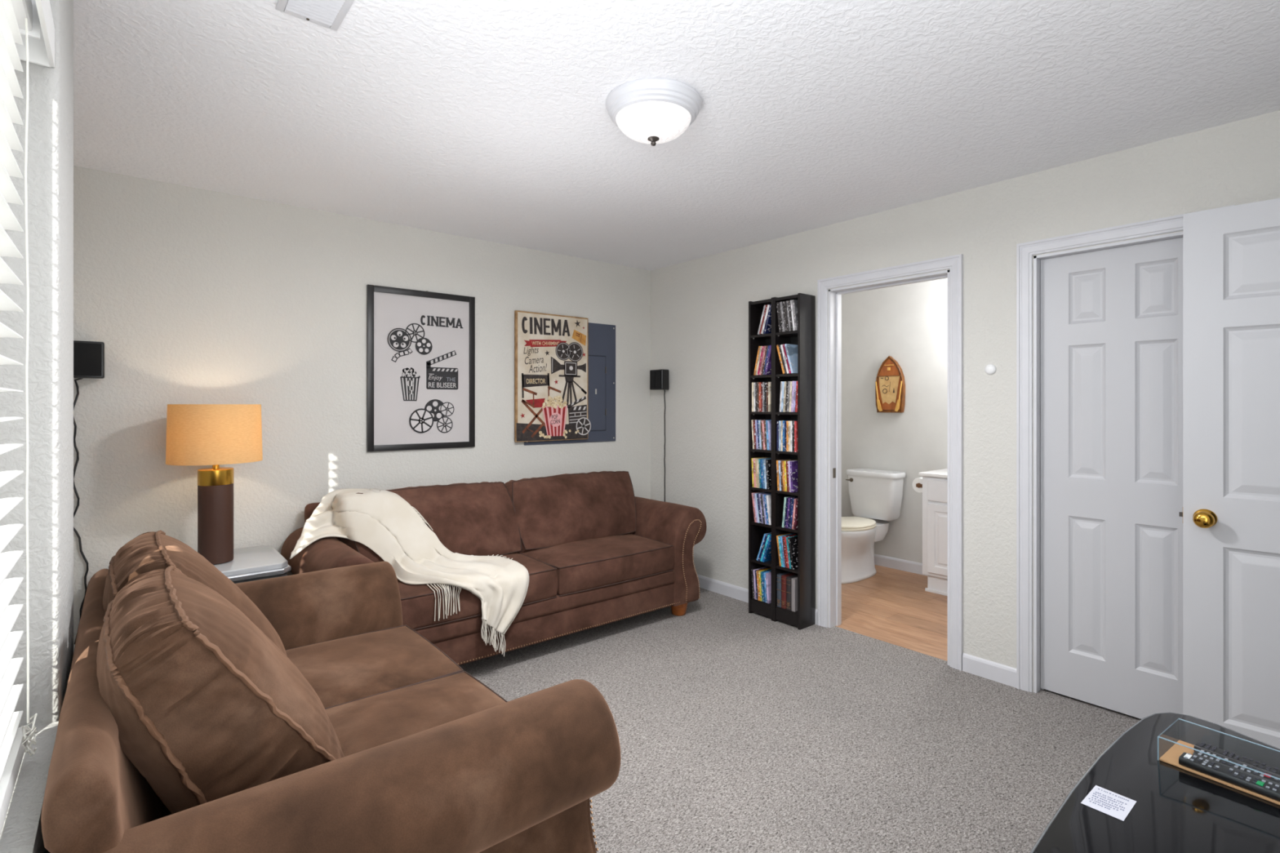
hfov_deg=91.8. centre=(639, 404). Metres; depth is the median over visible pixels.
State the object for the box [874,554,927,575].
baseboard
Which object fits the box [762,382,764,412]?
case
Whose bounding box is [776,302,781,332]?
case
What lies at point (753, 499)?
case
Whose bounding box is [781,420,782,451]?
case
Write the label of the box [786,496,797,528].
case
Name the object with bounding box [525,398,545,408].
print
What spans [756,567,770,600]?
case
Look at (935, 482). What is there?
vanity cabinet
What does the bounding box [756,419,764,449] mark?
case
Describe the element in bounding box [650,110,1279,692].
wall
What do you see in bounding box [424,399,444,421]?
print
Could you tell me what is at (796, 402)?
case
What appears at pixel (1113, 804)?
note card
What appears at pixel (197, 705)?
cushion
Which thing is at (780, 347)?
case
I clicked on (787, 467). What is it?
case
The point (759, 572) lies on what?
case
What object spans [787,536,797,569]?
case
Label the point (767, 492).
case
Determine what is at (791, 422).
case
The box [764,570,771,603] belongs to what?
case
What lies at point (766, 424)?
case
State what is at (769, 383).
case
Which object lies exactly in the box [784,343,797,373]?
case
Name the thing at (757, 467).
case
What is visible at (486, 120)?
ceiling
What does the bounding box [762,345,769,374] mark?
case
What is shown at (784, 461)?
case
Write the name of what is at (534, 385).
print
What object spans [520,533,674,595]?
seat cushion
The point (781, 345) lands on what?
case
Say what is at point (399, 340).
print
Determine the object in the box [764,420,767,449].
case
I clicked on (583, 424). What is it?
print
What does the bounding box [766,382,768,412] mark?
case
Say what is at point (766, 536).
case
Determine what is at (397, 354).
print
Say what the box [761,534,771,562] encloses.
case
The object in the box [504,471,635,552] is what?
cushion
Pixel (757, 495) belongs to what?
case
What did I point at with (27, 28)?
window blind
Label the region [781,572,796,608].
book
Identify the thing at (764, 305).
case
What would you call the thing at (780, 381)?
case
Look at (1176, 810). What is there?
coffee table
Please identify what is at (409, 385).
print
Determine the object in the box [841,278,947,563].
wall
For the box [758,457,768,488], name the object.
case
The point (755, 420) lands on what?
case
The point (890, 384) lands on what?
plaque
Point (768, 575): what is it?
case
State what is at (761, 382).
case
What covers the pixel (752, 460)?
case
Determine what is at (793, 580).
book
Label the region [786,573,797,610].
book
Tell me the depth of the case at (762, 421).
3.94 m
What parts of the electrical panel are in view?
panel door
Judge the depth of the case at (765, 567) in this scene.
3.99 m
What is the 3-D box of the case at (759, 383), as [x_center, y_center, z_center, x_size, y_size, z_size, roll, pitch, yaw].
[0.816,-0.050,4.006,0.132,0.188,0.014,0,0,-40]
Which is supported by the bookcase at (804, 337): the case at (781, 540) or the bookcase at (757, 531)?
the case at (781, 540)
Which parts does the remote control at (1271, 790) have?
label plate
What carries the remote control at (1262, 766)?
in the acrylic tray
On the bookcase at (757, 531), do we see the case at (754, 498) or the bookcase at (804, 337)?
the case at (754, 498)
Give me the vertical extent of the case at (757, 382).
0.190 m
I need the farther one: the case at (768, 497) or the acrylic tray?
the case at (768, 497)
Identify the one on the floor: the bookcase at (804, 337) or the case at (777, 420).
the bookcase at (804, 337)
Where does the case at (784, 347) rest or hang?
on the bookcase at (804, 337)
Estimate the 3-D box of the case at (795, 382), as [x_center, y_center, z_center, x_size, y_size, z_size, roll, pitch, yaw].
[0.986,-0.051,3.801,0.132,0.188,0.024,0,0,-40]
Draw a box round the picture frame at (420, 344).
[366,284,475,451]
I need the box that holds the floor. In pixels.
[458,564,1138,852]
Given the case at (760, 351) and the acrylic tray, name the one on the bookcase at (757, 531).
the case at (760, 351)
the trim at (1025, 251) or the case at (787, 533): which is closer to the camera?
the trim at (1025, 251)
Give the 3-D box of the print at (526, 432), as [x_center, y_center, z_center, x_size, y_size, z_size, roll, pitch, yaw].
[-0.614,0.186,4.407,0.588,0.126,0.001,0,0,-40]
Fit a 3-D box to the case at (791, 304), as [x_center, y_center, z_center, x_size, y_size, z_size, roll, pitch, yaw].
[0.977,-0.545,3.815,0.132,0.189,0.037,0,0,-40]
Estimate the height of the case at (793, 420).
0.190 m
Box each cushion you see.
[96,568,344,813]
[102,531,287,656]
[285,626,461,707]
[325,672,506,756]
[339,481,520,562]
[397,553,557,629]
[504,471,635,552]
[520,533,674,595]
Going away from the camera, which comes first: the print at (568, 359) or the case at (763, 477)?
the case at (763, 477)
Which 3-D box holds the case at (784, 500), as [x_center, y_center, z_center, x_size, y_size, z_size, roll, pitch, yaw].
[0.936,0.662,3.861,0.132,0.189,0.034,0,0,-40]
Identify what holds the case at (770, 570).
on the bookcase at (757, 531)
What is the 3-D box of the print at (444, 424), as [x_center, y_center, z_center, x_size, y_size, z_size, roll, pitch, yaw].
[-1.234,0.125,3.925,0.104,0.104,0.001,0,0,-40]
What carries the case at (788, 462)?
on the bookcase at (804, 337)
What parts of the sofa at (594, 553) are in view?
frame, arm, rail, rail, nailhead trim, arm, arm panel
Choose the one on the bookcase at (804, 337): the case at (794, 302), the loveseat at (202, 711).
the case at (794, 302)
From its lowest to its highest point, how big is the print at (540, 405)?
0.364 m
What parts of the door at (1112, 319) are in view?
panel, panel, panel, panel, panel, panel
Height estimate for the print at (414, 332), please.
0.120 m
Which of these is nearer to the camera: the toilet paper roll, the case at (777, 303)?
the case at (777, 303)
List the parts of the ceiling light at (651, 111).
lamp shade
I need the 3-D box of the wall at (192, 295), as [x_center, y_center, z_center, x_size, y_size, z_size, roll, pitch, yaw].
[-1.394,0.155,3.875,4.005,2.490,0.100,0,0,-40]
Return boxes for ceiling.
[73,0,1279,271]
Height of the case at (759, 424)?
0.188 m
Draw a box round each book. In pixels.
[776,571,791,607]
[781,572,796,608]
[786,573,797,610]
[791,577,797,611]
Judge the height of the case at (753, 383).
0.190 m
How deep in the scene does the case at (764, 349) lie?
3.95 m
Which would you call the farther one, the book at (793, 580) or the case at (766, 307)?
the case at (766, 307)
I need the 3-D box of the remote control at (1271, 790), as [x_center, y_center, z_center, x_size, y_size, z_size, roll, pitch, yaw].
[1.332,0.834,1.398,0.044,0.019,0.175,0,0,-35]
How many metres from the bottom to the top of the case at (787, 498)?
0.189 m
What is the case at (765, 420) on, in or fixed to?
on the bookcase at (757, 531)
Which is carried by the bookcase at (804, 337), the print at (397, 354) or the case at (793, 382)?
the case at (793, 382)
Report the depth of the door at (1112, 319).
2.71 m
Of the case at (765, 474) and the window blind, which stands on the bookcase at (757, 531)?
the case at (765, 474)
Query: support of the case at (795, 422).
on the bookcase at (804, 337)
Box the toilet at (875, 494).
[841,468,906,583]
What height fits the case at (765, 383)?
0.189 m
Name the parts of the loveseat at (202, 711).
frame, arm, arm, arm panel, nailhead trim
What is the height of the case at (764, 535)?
0.182 m
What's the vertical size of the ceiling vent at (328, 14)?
0.011 m
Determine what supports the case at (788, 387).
on the bookcase at (804, 337)
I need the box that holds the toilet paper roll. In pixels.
[911,477,922,493]
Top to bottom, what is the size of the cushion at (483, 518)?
0.491 m
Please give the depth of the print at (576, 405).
4.53 m
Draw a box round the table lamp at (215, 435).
[165,404,262,564]
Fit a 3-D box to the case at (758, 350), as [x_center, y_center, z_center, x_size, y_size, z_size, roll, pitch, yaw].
[0.800,-0.284,4.025,0.132,0.187,0.056,0,0,-40]
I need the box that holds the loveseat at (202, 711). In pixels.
[40,529,621,852]
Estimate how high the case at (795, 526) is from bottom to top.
0.188 m
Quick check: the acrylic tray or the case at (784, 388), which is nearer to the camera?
the acrylic tray
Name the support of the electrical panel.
attached to the wall at (192, 295)
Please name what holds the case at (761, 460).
on the bookcase at (757, 531)
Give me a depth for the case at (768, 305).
3.93 m
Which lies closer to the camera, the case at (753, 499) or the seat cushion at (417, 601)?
the seat cushion at (417, 601)
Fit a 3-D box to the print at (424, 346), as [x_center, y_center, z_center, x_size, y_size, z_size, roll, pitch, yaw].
[-1.337,-0.363,3.839,0.106,0.106,0.001,0,0,-40]
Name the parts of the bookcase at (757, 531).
panel, panel, shelf, shelf, shelf, shelf, shelf, shelf, shelf, shelf, panel, panel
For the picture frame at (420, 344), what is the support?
attached to the wall at (192, 295)
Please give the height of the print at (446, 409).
0.092 m
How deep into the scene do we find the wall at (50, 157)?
1.26 m
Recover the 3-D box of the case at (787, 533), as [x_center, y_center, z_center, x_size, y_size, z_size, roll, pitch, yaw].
[0.911,0.907,3.892,0.132,0.188,0.040,0,0,-40]
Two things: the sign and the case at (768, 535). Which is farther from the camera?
the sign
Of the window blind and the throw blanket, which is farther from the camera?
the throw blanket
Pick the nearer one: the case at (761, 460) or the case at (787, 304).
the case at (787, 304)
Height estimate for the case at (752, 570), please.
0.188 m
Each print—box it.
[387,328,411,351]
[391,347,412,362]
[400,376,419,400]
[401,367,420,377]
[404,323,424,342]
[408,408,433,433]
[415,337,432,355]
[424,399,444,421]
[426,350,457,389]
[436,416,453,432]
[440,402,453,416]
[516,422,587,441]
[521,373,550,398]
[521,386,560,437]
[524,339,566,346]
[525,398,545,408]
[538,395,578,438]
[542,405,567,436]
[551,342,586,408]
[567,395,586,427]
[572,329,586,345]
[576,417,591,435]
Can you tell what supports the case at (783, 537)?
on the bookcase at (804, 337)
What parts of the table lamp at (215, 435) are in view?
lamp shade, stem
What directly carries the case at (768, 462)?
on the bookcase at (757, 531)
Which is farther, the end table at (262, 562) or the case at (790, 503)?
the case at (790, 503)
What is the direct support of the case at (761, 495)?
on the bookcase at (757, 531)
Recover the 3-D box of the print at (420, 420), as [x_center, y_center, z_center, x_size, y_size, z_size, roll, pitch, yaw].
[-1.347,0.098,3.829,0.152,0.152,0.001,0,0,-40]
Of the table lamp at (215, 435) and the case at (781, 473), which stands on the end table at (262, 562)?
the table lamp at (215, 435)
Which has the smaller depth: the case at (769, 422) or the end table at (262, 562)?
the end table at (262, 562)
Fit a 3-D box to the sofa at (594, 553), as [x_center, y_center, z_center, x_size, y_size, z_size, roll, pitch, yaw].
[-0.734,0.901,3.686,2.309,0.898,0.956,0,0,-40]
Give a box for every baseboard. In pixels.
[697,574,817,624]
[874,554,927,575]
[962,653,1016,688]
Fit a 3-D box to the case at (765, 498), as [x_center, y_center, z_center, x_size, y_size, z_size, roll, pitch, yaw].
[0.847,0.663,3.965,0.132,0.188,0.040,0,0,-40]
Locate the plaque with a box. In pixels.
[875,355,905,413]
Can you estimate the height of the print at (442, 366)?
0.252 m
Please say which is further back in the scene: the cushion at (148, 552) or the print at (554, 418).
the print at (554, 418)
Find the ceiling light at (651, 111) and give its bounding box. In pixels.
[605,78,702,146]
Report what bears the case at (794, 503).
on the bookcase at (804, 337)
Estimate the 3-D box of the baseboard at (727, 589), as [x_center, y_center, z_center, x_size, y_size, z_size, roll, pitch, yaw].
[0.587,1.306,4.426,0.013,0.088,1.584,0,0,-40]
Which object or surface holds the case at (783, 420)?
on the bookcase at (804, 337)
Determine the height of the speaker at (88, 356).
1.373 m
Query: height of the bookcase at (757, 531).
2.022 m
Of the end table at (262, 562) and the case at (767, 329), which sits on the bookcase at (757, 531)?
the case at (767, 329)
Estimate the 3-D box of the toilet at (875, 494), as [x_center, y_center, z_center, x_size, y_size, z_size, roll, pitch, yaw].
[1.727,0.947,4.944,0.780,0.806,0.444,0,0,-40]
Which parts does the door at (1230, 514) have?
knob, panel, panel, panel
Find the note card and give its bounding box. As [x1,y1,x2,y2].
[1080,785,1136,821]
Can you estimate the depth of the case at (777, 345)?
3.84 m
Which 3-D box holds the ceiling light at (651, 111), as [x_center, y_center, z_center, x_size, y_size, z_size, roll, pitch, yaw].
[0.049,-1.012,2.240,0.346,0.155,0.346,0,0,-40]
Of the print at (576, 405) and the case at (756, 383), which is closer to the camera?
the case at (756, 383)
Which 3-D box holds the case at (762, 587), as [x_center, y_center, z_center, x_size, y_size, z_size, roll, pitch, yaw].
[0.827,1.158,3.995,0.132,0.188,0.027,0,0,-40]
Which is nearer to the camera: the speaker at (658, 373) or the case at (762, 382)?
the case at (762, 382)
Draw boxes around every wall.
[0,0,73,852]
[73,165,650,651]
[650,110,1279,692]
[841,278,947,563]
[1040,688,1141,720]
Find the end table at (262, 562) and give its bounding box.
[107,545,291,583]
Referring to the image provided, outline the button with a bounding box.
[984,364,995,374]
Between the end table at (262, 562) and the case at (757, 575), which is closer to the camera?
the end table at (262, 562)
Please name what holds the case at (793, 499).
on the bookcase at (804, 337)
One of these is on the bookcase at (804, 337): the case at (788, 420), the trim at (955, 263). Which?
the case at (788, 420)
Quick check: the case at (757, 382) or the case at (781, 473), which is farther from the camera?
the case at (757, 382)
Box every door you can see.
[1040,237,1182,719]
[1178,198,1279,748]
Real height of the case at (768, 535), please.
0.180 m
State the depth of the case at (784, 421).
3.81 m
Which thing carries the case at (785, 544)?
on the bookcase at (804, 337)
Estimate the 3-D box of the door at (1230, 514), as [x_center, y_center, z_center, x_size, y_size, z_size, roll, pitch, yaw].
[2.266,0.315,1.987,0.104,2.035,0.824,0,0,-44]
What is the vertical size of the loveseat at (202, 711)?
0.972 m
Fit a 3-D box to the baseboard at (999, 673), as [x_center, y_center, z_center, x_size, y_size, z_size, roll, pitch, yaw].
[1.723,1.306,3.057,0.013,0.088,0.254,0,0,-40]
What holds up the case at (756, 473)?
on the bookcase at (757, 531)
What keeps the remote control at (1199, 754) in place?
in the acrylic tray
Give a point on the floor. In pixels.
(739, 731)
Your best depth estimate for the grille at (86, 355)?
2.76 m
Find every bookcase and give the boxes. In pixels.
[748,297,773,621]
[773,293,815,630]
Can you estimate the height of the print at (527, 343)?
0.066 m
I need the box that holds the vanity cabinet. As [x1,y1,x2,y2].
[919,468,947,595]
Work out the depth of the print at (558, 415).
4.43 m
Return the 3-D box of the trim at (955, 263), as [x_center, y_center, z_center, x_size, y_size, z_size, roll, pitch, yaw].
[1.413,0.292,3.521,0.138,2.116,0.851,0,0,-40]
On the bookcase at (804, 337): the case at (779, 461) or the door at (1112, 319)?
the case at (779, 461)
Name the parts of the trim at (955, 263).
casing leg, strike plate, casing leg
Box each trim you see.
[817,253,963,671]
[1016,204,1235,693]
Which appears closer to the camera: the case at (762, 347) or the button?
the button
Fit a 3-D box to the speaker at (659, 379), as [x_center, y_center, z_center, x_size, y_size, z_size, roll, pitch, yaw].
[0.161,0.482,4.863,0.110,1.513,0.147,0,0,-40]
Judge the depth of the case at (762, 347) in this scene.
3.96 m
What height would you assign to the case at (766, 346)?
0.185 m
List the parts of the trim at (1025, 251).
casing leg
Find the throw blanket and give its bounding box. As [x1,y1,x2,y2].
[289,488,528,656]
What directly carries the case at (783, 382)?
on the bookcase at (804, 337)
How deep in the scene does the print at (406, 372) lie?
3.79 m
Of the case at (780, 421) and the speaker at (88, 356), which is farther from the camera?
the case at (780, 421)
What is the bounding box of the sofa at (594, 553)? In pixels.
[280,471,706,665]
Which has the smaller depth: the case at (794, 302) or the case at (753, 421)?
the case at (794, 302)
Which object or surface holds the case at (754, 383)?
on the bookcase at (757, 531)
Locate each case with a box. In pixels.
[751,382,755,411]
[751,419,755,448]
[751,457,763,487]
[751,491,763,522]
[751,566,764,599]
[752,420,756,448]
[752,457,766,487]
[753,346,760,375]
[753,491,766,522]
[753,566,767,599]
[754,382,755,411]
[755,346,762,375]
[755,382,757,411]
[755,419,758,449]
[755,457,768,488]
[755,492,764,523]
[755,567,767,599]
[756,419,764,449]
[756,457,764,488]
[756,492,767,523]
[756,532,771,560]
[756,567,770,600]
[757,305,765,334]
[757,346,764,375]
[757,382,760,411]
[757,533,771,561]
[758,420,761,449]
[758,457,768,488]
[758,492,771,524]
[758,568,771,601]
[759,304,768,334]
[759,346,765,375]
[759,382,760,411]
[760,304,769,333]
[760,345,768,374]
[760,382,762,412]
[760,419,771,449]
[760,457,770,488]
[760,493,768,524]
[760,534,770,561]
[760,568,771,601]
[761,420,765,449]
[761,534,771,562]
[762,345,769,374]
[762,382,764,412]
[762,457,771,488]
[762,493,771,524]
[762,569,771,602]
[763,304,771,333]
[764,345,771,374]
[764,382,766,412]
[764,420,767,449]
[764,458,769,488]
[764,493,771,524]
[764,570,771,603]
[765,420,768,450]
[765,458,771,488]
[765,494,771,524]
[765,572,771,604]
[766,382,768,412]
[767,420,771,450]
[768,382,771,412]
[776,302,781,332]
[776,344,785,373]
[776,459,784,490]
[776,533,791,566]
[777,420,778,451]
[777,459,786,490]
[777,533,789,567]
[778,302,782,332]
[778,344,786,373]
[778,420,781,451]
[779,301,785,332]
[779,381,782,412]
[779,533,792,567]
[780,344,789,373]
[780,459,791,491]
[781,381,784,412]
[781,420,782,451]
[782,301,786,331]
[782,343,791,373]
[782,381,786,412]
[782,420,788,451]
[782,459,793,491]
[782,495,796,527]
[782,533,796,568]
[783,301,789,331]
[783,459,797,491]
[783,496,794,528]
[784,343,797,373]
[784,421,786,451]
[784,534,796,568]
[785,381,788,412]
[786,300,791,331]
[786,381,790,412]
[786,421,788,451]
[786,460,791,492]
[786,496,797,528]
[786,534,797,568]
[787,300,793,330]
[787,460,797,492]
[787,497,797,528]
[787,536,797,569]
[788,420,792,451]
[789,381,792,412]
[789,497,796,528]
[790,300,795,330]
[790,421,792,452]
[790,461,797,492]
[791,299,797,330]
[791,381,794,412]
[791,497,797,529]
[792,381,796,412]
[792,420,797,452]
[793,498,797,529]
[794,421,797,452]
[795,381,797,412]
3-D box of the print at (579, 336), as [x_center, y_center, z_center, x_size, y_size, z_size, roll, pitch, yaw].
[-0.446,-0.493,4.546,0.128,0.114,0.001,0,0,-40]
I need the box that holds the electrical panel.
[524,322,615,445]
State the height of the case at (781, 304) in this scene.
0.188 m
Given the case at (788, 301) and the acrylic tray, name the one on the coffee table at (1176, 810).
the acrylic tray
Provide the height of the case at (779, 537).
0.188 m
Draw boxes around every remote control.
[1178,752,1279,801]
[1192,749,1279,786]
[1193,741,1279,777]
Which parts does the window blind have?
rail, lift cord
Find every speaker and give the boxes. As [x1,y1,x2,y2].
[73,340,104,644]
[649,368,668,502]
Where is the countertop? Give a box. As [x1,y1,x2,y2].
[919,468,947,478]
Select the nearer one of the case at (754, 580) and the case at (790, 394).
the case at (790, 394)
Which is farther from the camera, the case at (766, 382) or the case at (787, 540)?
the case at (766, 382)
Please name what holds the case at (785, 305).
on the bookcase at (804, 337)
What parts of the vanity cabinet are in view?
moulding, drawer, cabinet door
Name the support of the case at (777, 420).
on the bookcase at (804, 337)
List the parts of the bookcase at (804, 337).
panel, panel, shelf, shelf, shelf, shelf, shelf, shelf, shelf, shelf, panel, panel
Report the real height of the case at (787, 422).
0.188 m
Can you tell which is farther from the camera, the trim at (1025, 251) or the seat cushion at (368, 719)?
the trim at (1025, 251)
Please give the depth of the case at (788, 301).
3.78 m
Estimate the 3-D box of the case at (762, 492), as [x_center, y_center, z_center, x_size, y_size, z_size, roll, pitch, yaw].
[0.803,0.663,4.024,0.132,0.187,0.040,0,0,-40]
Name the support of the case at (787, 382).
on the bookcase at (804, 337)
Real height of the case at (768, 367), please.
0.186 m
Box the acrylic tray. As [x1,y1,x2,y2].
[1157,718,1279,804]
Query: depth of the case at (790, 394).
3.78 m
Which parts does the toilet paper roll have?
holder arm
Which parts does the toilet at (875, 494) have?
lid, seat, bowl, tank lid, tank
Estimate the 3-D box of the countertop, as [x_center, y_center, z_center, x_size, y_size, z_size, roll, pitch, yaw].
[2.457,0.500,4.316,0.455,0.024,0.832,0,0,-40]
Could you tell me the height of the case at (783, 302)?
0.188 m
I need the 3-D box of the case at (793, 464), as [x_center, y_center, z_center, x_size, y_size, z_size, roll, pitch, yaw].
[0.971,0.439,3.819,0.132,0.188,0.024,0,0,-40]
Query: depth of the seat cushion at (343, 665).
2.08 m
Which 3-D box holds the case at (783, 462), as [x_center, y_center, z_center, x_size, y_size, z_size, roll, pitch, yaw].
[0.933,0.439,3.864,0.132,0.188,0.024,0,0,-40]
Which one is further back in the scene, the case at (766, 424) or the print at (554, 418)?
the print at (554, 418)
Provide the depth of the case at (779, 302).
3.84 m
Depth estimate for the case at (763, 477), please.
3.94 m
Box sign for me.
[514,310,591,442]
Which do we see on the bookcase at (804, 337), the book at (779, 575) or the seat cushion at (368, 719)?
the book at (779, 575)
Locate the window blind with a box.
[0,0,55,835]
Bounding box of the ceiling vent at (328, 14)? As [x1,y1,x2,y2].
[275,0,354,31]
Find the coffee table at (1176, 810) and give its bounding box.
[1029,712,1279,852]
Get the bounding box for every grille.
[73,342,101,376]
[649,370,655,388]
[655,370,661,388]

